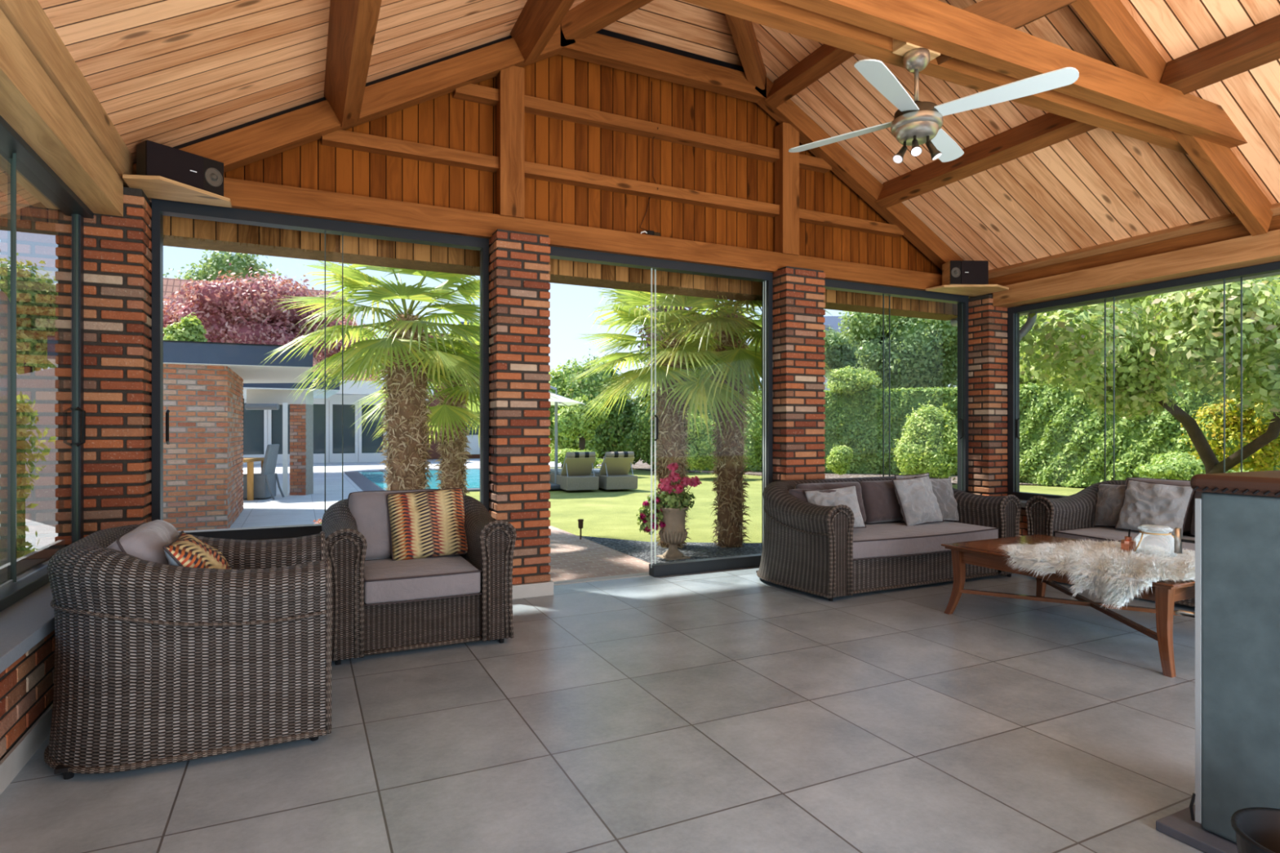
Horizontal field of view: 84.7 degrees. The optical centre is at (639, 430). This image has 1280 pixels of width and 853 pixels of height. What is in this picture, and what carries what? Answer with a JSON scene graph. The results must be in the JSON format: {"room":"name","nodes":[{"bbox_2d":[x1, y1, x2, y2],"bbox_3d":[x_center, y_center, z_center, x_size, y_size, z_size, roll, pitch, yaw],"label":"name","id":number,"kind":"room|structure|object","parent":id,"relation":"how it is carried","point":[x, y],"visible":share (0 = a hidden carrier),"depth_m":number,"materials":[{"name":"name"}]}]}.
{"room":"sunroom","nodes":[
{"label":"sunroom","id":0,"kind":"room"},
{"bbox_2d":[0,630,54,795],"bbox_3d":[-1.485,0.975,0.604,0.372,0.450,7.380,0,0,-26],"label":"wall","id":1,"kind":"structure","parent":0,"point":[27,685],"depth_m":2.55,"materials":[{"name":"brick"}]},
{"bbox_2d":[0,582,54,673],"bbox_3d":[-1.457,0.725,0.612,0.430,0.050,7.370,0,0,-26],"label":"window sill","id":2,"kind":"structure","parent":1,"relation":"on","point":[25,623],"depth_m":2.55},
{"bbox_2d":[0,115,93,611],"bbox_3d":[-1.520,-0.265,0.581,0.150,1.930,7.370,0,0,-26],"label":"window","id":3,"kind":"structure","parent":1,"relation":"in","point":[42,415],"depth_m":3.27,"materials":[{"name":"grey metal"}]},
{"bbox_2d":[0,8,123,216],"bbox_3d":[-1.375,-1.315,0.374,0.340,0.200,7.870,0,0,-26],"label":"wall plate","id":4,"kind":"object","parent":3,"relation":"on","point":[31,104],"visible":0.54,"depth_m":2.93,"materials":[{"name":"wood"}]},
{"bbox_2d":[0,0,132,186],"bbox_3d":[-1.354,-1.530,0.456,0.270,0.210,8.000,0,0,-26],"label":"wall plate","id":5,"kind":"object","parent":4,"relation":"on","point":[28,18],"visible":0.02,"depth_m":2.97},
{"bbox_2d":[83,186,151,537],"bbox_3d":[-3.102,-0.095,4.090,0.441,2.590,0.340,0,0,-26],"label":"brick pillar","id":6,"kind":"structure","parent":0,"point":[117,250],"depth_m":3.99,"materials":[{"name":"brick"}]},
{"bbox_2d":[122,173,231,207],"bbox_3d":[-2.684,-1.400,4.098,0.495,0.020,0.395,0,0,-26],"label":"shelf","id":7,"kind":"object","parent":6,"relation":"on","point":[158,187],"visible":0.84,"depth_m":4.08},
{"bbox_2d":[136,139,223,196],"bbox_3d":[-2.691,-1.518,4.126,0.154,0.215,0.410,0,0,34],"label":"loudspeaker","id":8,"kind":"object","parent":7,"relation":"on","point":[153,158],"visible":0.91,"depth_m":4.06,"materials":[{"name":"black plastic"}]},
{"bbox_2d":[146,139,203,189],"bbox_3d":[-2.673,-1.518,4.044,0.016,0.207,0.295,0,0,34],"label":"grille","id":9,"kind":"object","parent":8,"relation":"attached to","point":[162,160],"depth_m":4.03,"materials":[{"name":"black fabric"}]},
{"bbox_2d":[488,228,553,599],"bbox_3d":[-0.894,-0.113,5.168,0.436,2.625,0.320,0,0,-26],"label":"brick pillar","id":10,"kind":"structure","parent":0,"point":[519,268],"depth_m":5.05,"materials":[{"name":"brick"}]},
{"bbox_2d":[123,166,992,297],"bbox_3d":[0.242,-1.490,5.816,7.900,0.170,0.140,0,0,-26],"label":"wooden beam","id":11,"kind":"structure","parent":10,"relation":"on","point":[242,194],"depth_m":5.26,"materials":[{"name":"wood"}]},
{"bbox_2d":[132,22,574,173],"bbox_3d":[-1.762,-2.251,4.780,2.774,1.681,0.120,0,0,-26],"label":"rafter","id":12,"kind":"object","parent":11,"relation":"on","point":[253,143],"visible":0.63,"depth_m":4.71,"materials":[{"name":"wood"}]},
{"bbox_2d":[558,23,766,102],"bbox_3d":[0.224,-2.973,5.740,1.880,0.171,0.120,0,0,-26],"label":"rafter","id":13,"kind":"object","parent":12,"relation":"attached to","point":[596,48],"visible":0.73,"depth_m":5.67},
{"bbox_2d":[172,28,744,149],"bbox_3d":[0.237,-2.352,5.769,7.177,1.562,0.060,0,0,-26],"label":"trim","id":14,"kind":"structure","parent":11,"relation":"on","point":[604,32],"depth_m":5.05,"materials":[{"name":"brown wood"}]},
{"bbox_2d":[496,65,524,218],"bbox_3d":[-0.960,-2.123,5.201,0.180,1.106,0.120,0,0,-26],"label":"post","id":15,"kind":"object","parent":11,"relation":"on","point":[509,81],"visible":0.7,"depth_m":5.15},
{"bbox_2d":[774,122,799,255],"bbox_3d":[1.318,-2.148,6.302,0.180,1.156,0.120,0,0,-26],"label":"post","id":16,"kind":"object","parent":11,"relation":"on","point":[786,136],"visible":0.8,"depth_m":6.25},
{"bbox_2d":[755,76,963,270],"bbox_3d":[2.231,-2.270,6.711,2.821,1.643,0.120,0,0,-26],"label":"rafter","id":17,"kind":"object","parent":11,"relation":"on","point":[844,166],"visible":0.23,"depth_m":6.58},
{"bbox_2d":[548,245,773,577],"bbox_3d":[0.196,-0.102,5.832,2.140,2.605,0.100,0,0,-26],"label":"door","id":18,"kind":"structure","parent":10,"relation":"attached to","point":[688,566],"depth_m":5.99,"materials":[{"name":"grey metal"}]},
{"bbox_2d":[163,235,957,320],"bbox_3d":[-0.230,-1.641,6.334,8.900,0.719,0.395,0,0,-26],"label":"trim","id":19,"kind":"structure","parent":0,"point":[168,240],"depth_m":5.71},
{"bbox_2d":[223,54,942,274],"bbox_3d":[0.216,-2.280,5.870,7.900,1.720,0.001,0,0,-26],"label":"wall","id":20,"kind":"structure","parent":0,"point":[446,121],"depth_m":5.64,"materials":[{"name":"wood"}]},
{"bbox_2d":[321,129,498,173],"bbox_3d":[-1.589,-1.965,4.941,1.179,0.085,0.100,0,0,-26],"label":"rail","id":21,"kind":"object","parent":20,"relation":"attached to","point":[343,139],"visible":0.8,"depth_m":4.90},
{"bbox_2d":[524,94,779,162],"bbox_3d":[0.166,-2.460,5.790,2.340,0.085,0.100,0,0,-26],"label":"rail","id":22,"kind":"object","parent":20,"relation":"attached to","point":[533,105],"visible":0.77,"depth_m":5.70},
{"bbox_2d":[524,160,779,217],"bbox_3d":[0.166,-1.965,5.790,2.340,0.085,0.100,0,0,-26],"label":"rail","id":23,"kind":"object","parent":20,"relation":"attached to","point":[531,170],"visible":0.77,"depth_m":5.69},
{"bbox_2d":[799,208,903,237],"bbox_3d":[1.982,-1.965,6.668,1.315,0.085,0.100,0,0,-26],"label":"rail","id":24,"kind":"object","parent":20,"relation":"attached to","point":[808,216],"visible":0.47,"depth_m":6.62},
{"bbox_2d":[0,566,1204,852],"bbox_3d":[2.049,1.260,2.102,8.080,0.120,8.400,0,0,-26],"label":"floor","id":25,"kind":"structure","parent":0,"point":[732,710],"depth_m":2.67,"materials":[{"name":"grey tile"}]},
{"bbox_2d":[44,524,331,779],"bbox_3d":[-1.818,0.807,2.931,0.940,0.785,1.000,0,0,-26],"label":"wicker armchair","id":26,"kind":"object","parent":25,"relation":"on","point":[156,664],"visible":0.91,"depth_m":2.51,"materials":[{"name":"wicker"}]},
{"bbox_2d":[106,520,179,564],"bbox_3d":[-1.951,0.579,2.867,0.317,0.401,0.577,0,0,-27],"label":"cushion","id":27,"kind":"object","parent":26,"relation":"on","point":[145,541],"visible":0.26,"depth_m":2.66,"materials":[{"name":"grey fabric"}]},
{"bbox_2d":[162,530,231,568],"bbox_3d":[-1.738,0.600,2.836,0.289,0.349,0.445,0,0,-26],"label":"cushion","id":28,"kind":"object","parent":26,"relation":"on","point":[186,550],"visible":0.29,"depth_m":2.71,"materials":[{"name":"fabric"}]},
{"bbox_2d":[321,494,516,665],"bbox_3d":[-1.345,0.807,4.160,1.000,0.785,0.940,0,0,-26],"label":"wicker armchair","id":29,"kind":"object","parent":25,"relation":"on","point":[380,606],"visible":0.8,"depth_m":3.80,"materials":[{"name":"wicker"}]},
{"bbox_2d":[347,488,440,560],"bbox_3d":[-1.470,0.570,4.281,0.576,0.407,0.235,0,0,-24],"label":"cushion","id":30,"kind":"object","parent":29,"relation":"on","point":[369,509],"visible":0.38,"depth_m":4.15,"materials":[{"name":"grey fabric"}]},
{"bbox_2d":[364,555,480,604],"bbox_3d":[-1.282,0.828,4.029,0.600,0.145,0.630,0,0,-26],"label":"seat cushion","id":31,"kind":"object","parent":29,"relation":"on","point":[386,581],"depth_m":3.80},
{"bbox_2d":[386,488,467,560],"bbox_3d":[-1.278,0.565,4.250,0.466,0.412,0.226,0,0,-29],"label":"cushion","id":32,"kind":"object","parent":29,"relation":"on","point":[425,524],"visible":0.93,"depth_m":4.19,"materials":[{"name":"fabric"}]},
{"bbox_2d":[755,475,1021,601],"bbox_3d":[1.980,0.807,5.783,2.093,0.785,1.097,0,0,-26],"label":"wicker sofa","id":33,"kind":"object","parent":25,"relation":"on","point":[809,548],"visible":0.75,"depth_m":5.27,"materials":[{"name":"wicker"}]},
{"bbox_2d":[804,484,866,528],"bbox_3d":[1.489,0.600,5.377,0.416,0.355,0.215,0,0,-7],"label":"cushion","id":34,"kind":"object","parent":33,"relation":"on","point":[846,495],"visible":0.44,"depth_m":5.36,"materials":[{"name":"grey fabric"}]},
{"bbox_2d":[858,479,903,524],"bbox_3d":[2.032,0.594,5.905,0.437,0.351,0.218,0,0,-27],"label":"cushion","id":35,"kind":"object","parent":33,"relation":"on","point":[880,501],"visible":0.69,"depth_m":5.80,"materials":[{"name":"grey fabric"}]},
{"bbox_2d":[892,475,943,525],"bbox_3d":[2.299,0.582,5.812,0.436,0.407,0.203,0,0,-31],"label":"cushion","id":36,"kind":"object","parent":33,"relation":"on","point":[917,500],"visible":0.98,"depth_m":5.74,"materials":[{"name":"grey fabric"}]},
{"bbox_2d":[853,520,998,559],"bbox_3d":[2.062,0.845,5.612,1.570,0.150,0.710,0,0,-26],"label":"seat cushion","id":37,"kind":"object","parent":33,"relation":"on","point":[893,540],"depth_m":5.32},
{"bbox_2d":[914,476,959,521],"bbox_3d":[2.540,0.589,6.003,0.443,0.390,0.188,0,0,-25],"label":"cushion","id":38,"kind":"object","parent":33,"relation":"on","point":[942,488],"visible":0.51,"depth_m":5.98,"materials":[{"name":"grey fabric"}]},
{"bbox_2d":[940,534,1195,677],"bbox_3d":[2.719,0.973,4.220,0.990,0.455,1.370,0,0,-26],"label":"coffee table","id":39,"kind":"object","parent":25,"relation":"on","point":[987,553],"visible":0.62,"depth_m":4.24,"materials":[{"name":"brown wood"}]},
{"bbox_2d":[999,536,1195,609],"bbox_3d":[2.766,0.846,3.996,1.118,0.374,1.139,0,0,-26],"label":"sheepskin","id":40,"kind":"object","parent":39,"relation":"on","point":[1114,575],"visible":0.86,"depth_m":3.80,"materials":[{"name":"fur"}]},
{"bbox_2d":[1025,480,1195,607],"bbox_3d":[4.033,0.807,5.016,1.097,0.785,2.093,0,0,-26],"label":"wicker sofa","id":41,"kind":"object","parent":25,"relation":"on","point":[1073,516],"visible":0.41,"depth_m":5.57,"materials":[{"name":"wicker"}]},
{"bbox_2d":[1093,483,1126,526],"bbox_3d":[3.809,0.597,5.595,0.203,0.383,0.428,0,0,-14],"label":"cushion","id":42,"kind":"object","parent":41,"relation":"on","point":[1110,499],"visible":0.47,"depth_m":5.60,"materials":[{"name":"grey fabric"}]},
{"bbox_2d":[1054,526,1195,551],"bbox_3d":[3.862,0.845,4.934,0.710,0.150,1.570,0,0,-26],"label":"seat cushion","id":43,"kind":"object","parent":41,"relation":"on","point":[1100,533],"depth_m":5.28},
{"bbox_2d":[1114,479,1194,537],"bbox_3d":[3.841,0.581,5.257,0.225,0.406,0.465,0,0,-19],"label":"cushion","id":44,"kind":"object","parent":41,"relation":"on","point":[1144,503],"visible":0.9,"depth_m":5.20,"materials":[{"name":"grey fabric"}]},
{"bbox_2d":[1155,804,1237,852],"bbox_3d":[2.125,1.185,1.819,0.790,0.030,1.025,0,0,-26],"label":"hearth slab","id":45,"kind":"object","parent":25,"relation":"on","point":[1179,825],"visible":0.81,"depth_m":2.05,"materials":[{"name":"stone"}]},
{"bbox_2d":[1174,470,1279,843],"bbox_3d":[2.003,0.647,1.907,0.572,1.038,0.730,0,0,-26],"label":"wood stove","id":46,"kind":"object","parent":45,"relation":"on","point":[1237,615],"visible":0.99,"depth_m":1.98,"materials":[{"name":"grey"}]},
{"bbox_2d":[1230,807,1279,852],"bbox_3d":[1.517,1.062,1.583,0.286,0.275,0.286,0,0,-26],"label":"bucket","id":47,"kind":"object","parent":25,"relation":"on","point":[1257,829],"visible":1,"depth_m":1.70,"materials":[{"name":"grey"}]},
{"bbox_2d":[37,0,1279,270],"bbox_3d":[1.910,-2.459,2.046,8.720,2.685,8.420,0,0,-26],"label":"ceiling","id":48,"kind":"structure","parent":0,"point":[168,73],"depth_m":4.68,"materials":[{"name":"brown wood"}]},
{"bbox_2d":[324,0,381,126],"bbox_3d":[-1.460,-2.127,3.582,0.213,0.251,2.340,0,0,-26],"label":"purlin","id":49,"kind":"object","parent":48,"relation":"attached to","point":[353,24],"visible":1,"depth_m":3.85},
{"bbox_2d":[510,0,574,62],"bbox_3d":[-0.344,-2.833,4.121,0.213,0.251,2.340,0,0,-26],"label":"purlin","id":50,"kind":"object","parent":48,"relation":"attached to","point":[538,20],"visible":1,"depth_m":4.82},
{"bbox_2d":[561,0,653,39],"bbox_3d":[-0.021,-3.261,5.188,1.234,0.629,0.120,0,0,15],"label":"ridge beam","id":51,"kind":"structure","parent":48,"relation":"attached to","point":[588,17],"depth_m":5.23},
{"bbox_2d":[724,13,766,89],"bbox_3d":[0.789,-3.261,5.580,0.120,0.629,1.263,0,0,25],"label":"rafter","id":52,"kind":"object","parent":48,"relation":"attached to","point":[742,30],"visible":0.71,"depth_m":5.75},
{"bbox_2d":[764,44,856,109],"bbox_3d":[1.684,-2.940,5.102,0.211,0.251,2.340,0,0,-26],"label":"purlin","id":53,"kind":"object","parent":48,"relation":"attached to","point":[825,58],"visible":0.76,"depth_m":5.69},
{"bbox_2d":[682,0,1187,154],"bbox_3d":[1.294,-2.042,3.664,6.060,0.185,0.100,0,0,-26],"label":"tie beam","id":54,"kind":"structure","parent":48,"relation":"attached to","point":[775,14],"depth_m":3.77,"materials":[{"name":"wood"}]},
{"bbox_2d":[875,112,1097,208],"bbox_3d":[2.837,-2.242,5.659,0.211,0.251,2.340,0,0,-26],"label":"purlin","id":55,"kind":"object","parent":48,"relation":"attached to","point":[1048,129],"visible":0.57,"depth_m":5.65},
{"bbox_2d":[777,0,1247,147],"bbox_3d":[1.377,-2.042,3.493,6.060,0.185,0.100,0,0,-26],"label":"tie beam","id":56,"kind":"structure","parent":48,"relation":"attached to","point":[936,25],"depth_m":3.78,"materials":[{"name":"wood"}]},
{"bbox_2d":[788,47,1079,163],"bbox_3d":[1.425,-1.659,3.622,1.054,0.563,1.054,0,0,-6],"label":"ceiling fan","id":57,"kind":"object","parent":56,"relation":"attached to","point":[916,122],"visible":1,"depth_m":3.52,"materials":[{"name":"silver metal"}]},
{"bbox_2d":[936,0,1076,65],"bbox_3d":[2.056,-2.340,3.926,1.177,0.775,0.100,0,0,-26],"label":"strut","id":58,"kind":"object","parent":56,"relation":"attached to","point":[1015,14],"visible":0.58,"depth_m":3.88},
{"bbox_2d":[1071,0,1273,235],"bbox_3d":[2.911,-2.519,4.340,3.765,2.188,0.088,0,0,-26],"label":"rafter","id":59,"kind":"object","parent":48,"relation":"attached to","point":[1110,21],"visible":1,"depth_m":4.68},
{"bbox_2d":[1160,14,1279,94],"bbox_3d":[4.606,-2.242,2.000,0.211,0.251,5.590,0,0,-26],"label":"purlin","id":60,"kind":"object","parent":48,"relation":"attached to","point":[1257,45],"visible":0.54,"depth_m":4.18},
{"bbox_2d":[772,266,825,481],"bbox_3d":[1.402,-0.113,6.290,0.466,2.625,0.300,0,0,-26],"label":"brick pillar","id":61,"kind":"structure","parent":0,"point":[798,297],"depth_m":6.17,"materials":[{"name":"brick"}]},
{"bbox_2d":[968,293,1007,496],"bbox_3d":[3.652,-0.092,7.350,0.441,2.585,0.350,0,0,-26],"label":"brick pillar","id":62,"kind":"structure","parent":0,"point":[987,323],"depth_m":7.21,"materials":[{"name":"brick"}]},
{"bbox_2d":[925,284,1008,296],"bbox_3d":[3.255,-1.400,6.936,0.700,0.020,0.455,0,0,-26],"label":"shelf","id":63,"kind":"object","parent":62,"relation":"on","point":[984,289],"visible":1,"depth_m":6.92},
{"bbox_2d":[942,260,988,285],"bbox_3d":[3.183,-1.528,6.878,0.370,0.235,0.194,0,0,-2],"label":"loudspeaker","id":64,"kind":"object","parent":63,"relation":"on","point":[953,272],"visible":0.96,"depth_m":6.79,"materials":[{"name":"black fabric"}]},
{"bbox_2d":[1019,507,1027,536],"bbox_3d":[5.402,0.975,3.929,0.372,0.450,7.370,0,0,-26],"label":"wall","id":65,"kind":"structure","parent":0,"point":[1023,518],"depth_m":6.91,"materials":[{"name":"brick"}]},
{"bbox_2d":[1007,261,1279,500],"bbox_3d":[5.433,-0.285,3.943,0.104,1.970,7.370,0,0,-26],"label":"window","id":66,"kind":"structure","parent":65,"relation":"in","point":[1013,313],"depth_m":6.60,"materials":[{"name":"grey metal"}]},
{"bbox_2d":[992,229,1279,307],"bbox_3d":[5.463,-1.355,3.680,0.360,0.185,7.870,0,0,-26],"label":"wall plate","id":67,"kind":"object","parent":66,"relation":"on","point":[1246,251],"visible":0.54,"depth_m":5.85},
{"bbox_2d":[988,214,1279,285],"bbox_3d":[5.452,-1.505,3.747,0.300,0.115,8.000,0,0,-26],"label":"wall plate","id":68,"kind":"object","parent":67,"relation":"on","point":[1238,230],"visible":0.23,"depth_m":5.97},
{"bbox_2d":[988,202,1279,279],"bbox_3d":[5.341,-1.600,3.749,0.224,0.184,8.100,0,0,-26],"label":"wall plate","id":69,"kind":"object","parent":68,"relation":"on","point":[1228,220],"visible":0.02,"depth_m":5.99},
{"bbox_3d":[0.182,-2.350,5.942,8.100,1.900,0.060,0,0,-26],"label":"wall","id":70,"kind":"structure","parent":0,"visible":0},
{"bbox_2d":[163,215,957,315],"bbox_3d":[-0.072,-1.552,6.008,8.900,0.495,0.440,0,0,-26],"label":"trim","id":71,"kind":"structure","parent":70,"relation":"attached to","point":[172,225],"depth_m":5.50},
{"bbox_3d":[-2.057,0.975,4.753,2.055,0.450,0.132,0,0,-26],"label":"wall window","id":72,"kind":"structure","parent":0,"visible":0},
{"bbox_2d":[151,198,488,540],"bbox_3d":[-2.038,-0.328,4.713,2.055,2.155,0.220,0,0,-26],"label":"sliding door frame","id":73,"kind":"structure","parent":72,"relation":"on","point":[160,207],"depth_m":4.55,"materials":[{"name":"grey metal"}]},
{"bbox_3d":[2.493,0.725,6.904,2.060,0.050,0.220,0,0,-26],"label":"trim","id":74,"kind":"structure","parent":0,"visible":0},
{"bbox_2d":[823,278,968,492],"bbox_3d":[2.479,-0.352,6.934,2.070,2.105,0.104,0,0,-26],"label":"window","id":75,"kind":"structure","parent":74,"relation":"on","point":[962,301],"depth_m":7.33,"materials":[{"name":"grey metal"}]},
{"label":"outside","id":76,"kind":"structure","parent":0,"visible":0},
{"bbox_2d":[426,442,1086,542],"bbox_3d":[-13.060,1.420,27.008,120.000,0.220,100.000,0,0,-26],"label":"lawn","id":77,"kind":"structure","parent":76,"point":[605,513],"depth_m":11.85,"materials":[{"name":"plant"}]},
{"bbox_2d":[163,249,281,284],"bbox_3d":[-19.358,-3.898,33.994,6.651,10.365,5.079,0,0,-35],"label":"leafy tree","id":78,"kind":"object","parent":77,"relation":"on","point":[221,262],"visible":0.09,"depth_m":32.44,"materials":[{"name":"green plant"}]},
{"bbox_2d":[350,311,559,495],"bbox_3d":[-2.161,-0.004,8.513,2.503,2.877,2.380,0,0,-26],"label":"fan palm","id":79,"kind":"object","parent":77,"relation":"on","point":[450,416],"visible":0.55,"depth_m":8.26,"materials":[{"name":"green plant"}]},
{"bbox_2d":[549,451,599,490],"bbox_3d":[-1.536,0.857,15.712,0.700,0.806,1.978,0,0,-20],"label":"sun lounger","id":80,"kind":"object","parent":77,"relation":"on","point":[575,473],"visible":0.91,"depth_m":14.97,"materials":[{"name":"beige"}]},
{"bbox_2d":[548,357,600,467],"bbox_3d":[-2.299,-0.582,24.144,2.664,3.819,2.171,0,0,6],"label":"leafy tree","id":81,"kind":"object","parent":77,"relation":"on","point":[558,376],"visible":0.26,"depth_m":23.46,"materials":[{"name":"green plant"}]},
{"bbox_2d":[551,395,609,450],"bbox_3d":[-1.692,0.143,20.074,1.706,2.298,1.142,0,0,-44],"label":"leafy tree","id":82,"kind":"object","parent":77,"relation":"on","point":[569,424],"visible":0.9,"depth_m":19.78,"materials":[{"name":"green plant"}]},
{"bbox_2d":[561,348,640,467],"bbox_3d":[-1.233,-0.681,22.994,2.801,3.945,2.983,0,0,-39],"label":"leafy tree","id":83,"kind":"object","parent":77,"relation":"on","point":[615,434],"visible":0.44,"depth_m":22.27,"materials":[{"name":"green plant"}]},
{"bbox_2d":[590,451,637,489],"bbox_3d":[-0.710,0.857,15.907,0.700,0.806,1.978,0,0,-20],"label":"sun lounger","id":84,"kind":"object","parent":77,"relation":"on","point":[613,473],"visible":0.94,"depth_m":15.14,"materials":[{"name":"fabric"}]},
{"bbox_2d":[684,408,717,474],"bbox_3d":[1.741,0.307,19.117,1.832,1.806,1.512,0,0,2],"label":"shrub","id":85,"kind":"object","parent":77,"relation":"on","point":[700,455],"visible":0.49,"depth_m":18.64,"materials":[{"name":"green plant"}]},
{"bbox_2d":[742,393,761,470],"bbox_3d":[3.236,-0.005,18.943,1.381,2.200,1.320,0,0,-43],"label":"shrub","id":86,"kind":"object","parent":77,"relation":"on","point":[754,446],"visible":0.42,"depth_m":18.66,"materials":[{"name":"green plant"}]},
{"bbox_2d":[652,383,1024,475],"bbox_3d":[5.960,0.012,21.462,11.716,2.665,1.554,0,0,20],"label":"clipped hedge","id":87,"kind":"object","parent":77,"relation":"on","point":[854,421],"visible":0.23,"depth_m":20.62,"materials":[{"name":"green plant"}]},
{"bbox_2d":[824,365,882,395],"bbox_3d":[6.366,-1.438,20.996,1.708,0.938,2.047,0,0,20],"label":"bush","id":88,"kind":"object","parent":87,"relation":"on","point":[856,380],"visible":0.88,"depth_m":20.37,"materials":[{"name":"green plant"}]},
{"bbox_2d":[892,400,957,479],"bbox_3d":[6.872,0.277,16.562,1.744,2.003,1.689,0,0,30],"label":"shrub","id":89,"kind":"object","parent":77,"relation":"on","point":[929,444],"visible":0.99,"depth_m":16.12,"materials":[{"name":"green plant"}]},
{"bbox_2d":[1019,275,1279,473],"bbox_3d":[7.101,-0.546,8.975,6.806,3.675,3.408,0,0,-43],"label":"apple tree","id":90,"kind":"object","parent":77,"relation":"on","point":[1182,331],"visible":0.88,"depth_m":7.69,"materials":[{"name":"green plant"}]},
{"bbox_2d":[1019,375,1279,488],"bbox_3d":[11.008,0.071,15.222,1.536,2.543,6.632,0,0,-32],"label":"clipped hedge","id":91,"kind":"object","parent":77,"relation":"on","point":[1062,443],"visible":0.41,"depth_m":15.83,"materials":[{"name":"green plant"}]},
{"bbox_2d":[1126,449,1243,479],"bbox_3d":[9.686,0.635,12.464,1.890,0.560,1.462,0,0,-41],"label":"shrub","id":92,"kind":"object","parent":77,"relation":"on","point":[1180,466],"visible":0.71,"depth_m":12.19,"materials":[{"name":"green plant"}]},
{"bbox_2d":[1178,390,1279,471],"bbox_3d":[9.122,-0.062,10.649,1.302,1.624,1.589,0,0,-26],"label":"shrub","id":93,"kind":"object","parent":77,"relation":"on","point":[1254,425],"visible":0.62,"depth_m":10.41,"materials":[{"name":"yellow plant"}]},
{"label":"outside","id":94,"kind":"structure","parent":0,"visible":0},
{"bbox_2d":[548,525,650,582],"bbox_3d":[-1.344,1.308,7.292,2.130,0.060,3.700,0,0,-26],"label":"path","id":95,"kind":"structure","parent":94,"point":[572,557],"depth_m":6.91,"materials":[{"name":"stone"}]},
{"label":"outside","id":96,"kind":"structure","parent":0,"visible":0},
{"bbox_2d":[229,455,1062,563],"bbox_3d":[2.473,1.302,17.857,70.000,0.076,50.000,0,0,-26],"label":"patio","id":97,"kind":"structure","parent":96,"point":[288,510],"depth_m":12.94,"materials":[{"name":"tile"}]},
{"bbox_2d":[163,312,208,342],"bbox_3d":[-9.134,-1.675,14.000,0.973,1.433,0.750,0,0,-38],"label":"bush","id":98,"kind":"object","parent":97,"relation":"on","point":[189,329],"visible":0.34,"depth_m":13.95,"materials":[{"name":"green plant"}]},
{"bbox_2d":[163,340,313,531],"bbox_3d":[-7.270,0.092,10.742,4.053,2.375,5.733,0,0,-26],"label":"brick outbuilding","id":99,"kind":"structure","parent":97,"relation":"on","point":[203,382],"depth_m":8.84,"materials":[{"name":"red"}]},
{"bbox_2d":[163,262,362,444],"bbox_3d":[-11.453,-1.543,19.871,6.364,5.656,6.830,0,0,13],"label":"tree","id":100,"kind":"object","parent":97,"relation":"on","point":[241,311],"visible":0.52,"depth_m":18.42,"materials":[{"name":"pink plant"}]},
{"bbox_2d":[242,444,284,499],"bbox_3d":[-7.111,0.774,13.203,0.659,1.027,0.500,0,0,-6],"label":"dining chair","id":101,"kind":"object","parent":97,"relation":"on","point":[264,482],"visible":0.84,"depth_m":13.01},
{"bbox_2d":[242,372,339,496],"bbox_3d":[-8.192,0.061,16.013,2.363,2.441,5.423,0,0,-34],"label":"porch","id":102,"kind":"object","parent":97,"relation":"on","point":[264,396],"visible":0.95,"depth_m":13.89,"materials":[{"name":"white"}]},
{"bbox_2d":[163,277,479,464],"bbox_3d":[-13.624,-2.480,31.734,16.100,7.520,10.000,0,0,-26],"label":"brick house","id":103,"kind":"structure","parent":97,"relation":"on","point":[261,428],"depth_m":28.08,"materials":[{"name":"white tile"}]},
{"bbox_2d":[259,260,479,490],"bbox_3d":[-2.347,-0.319,7.031,2.331,3.461,2.413,0,0,1],"label":"fan palm","id":104,"kind":"object","parent":97,"relation":"on","point":[406,358],"visible":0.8,"depth_m":6.81,"materials":[{"name":"green plant"}]},
{"bbox_2d":[629,386,658,468],"bbox_3d":[0.520,-0.167,22.036,1.739,2.947,1.542,0,0,-18],"label":"shrub","id":105,"kind":"object","parent":97,"relation":"on","point":[642,431],"visible":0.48,"depth_m":21.59,"materials":[{"name":"green plant"}]},
{"bbox_2d":[565,288,761,547],"bbox_3d":[0.387,-0.268,7.714,2.385,3.320,2.469,0,0,-26],"label":"fan palm","id":106,"kind":"object","parent":97,"relation":"on","point":[673,393],"visible":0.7,"depth_m":7.49,"materials":[{"name":"green plant"}]},
{"bbox_2d":[655,506,690,560],"bbox_3d":[0.334,1.023,7.070,0.316,0.514,0.316,0,0,-26],"label":"stone urn","id":107,"kind":"object","parent":97,"relation":"on","point":[673,533],"visible":0.98,"depth_m":6.97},
{"bbox_2d":[635,462,702,534],"bbox_3d":[0.279,0.684,7.029,0.624,0.737,0.406,0,0,-26],"label":"flowering plant","id":108,"kind":"object","parent":107,"relation":"in","point":[674,499],"visible":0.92,"depth_m":6.99,"materials":[{"name":"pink plant"}]},
{"bbox_2d":[622,291,847,547],"bbox_3d":[1.003,-0.497,7.796,2.378,3.764,2.532,0,0,41],"label":"fan palm","id":109,"kind":"object","parent":97,"relation":"on","point":[730,465],"visible":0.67,"depth_m":7.65,"materials":[{"name":"green plant"}]},
{"bbox_2d":[823,327,872,376],"bbox_3d":[8.978,-1.638,31.123,5.166,5.849,3.624,0,0,-39],"label":"leafy tree","id":110,"kind":"object","parent":97,"relation":"on","point":[844,356],"visible":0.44,"depth_m":29.68,"materials":[{"name":"green plant"}]},
{"bbox_2d":[837,311,957,389],"bbox_3d":[9.469,-1.904,25.204,4.650,6.380,4.460,0,0,14],"label":"leafy tree","id":111,"kind":"object","parent":97,"relation":"on","point":[923,352],"visible":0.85,"depth_m":24.07,"materials":[{"name":"green plant"}]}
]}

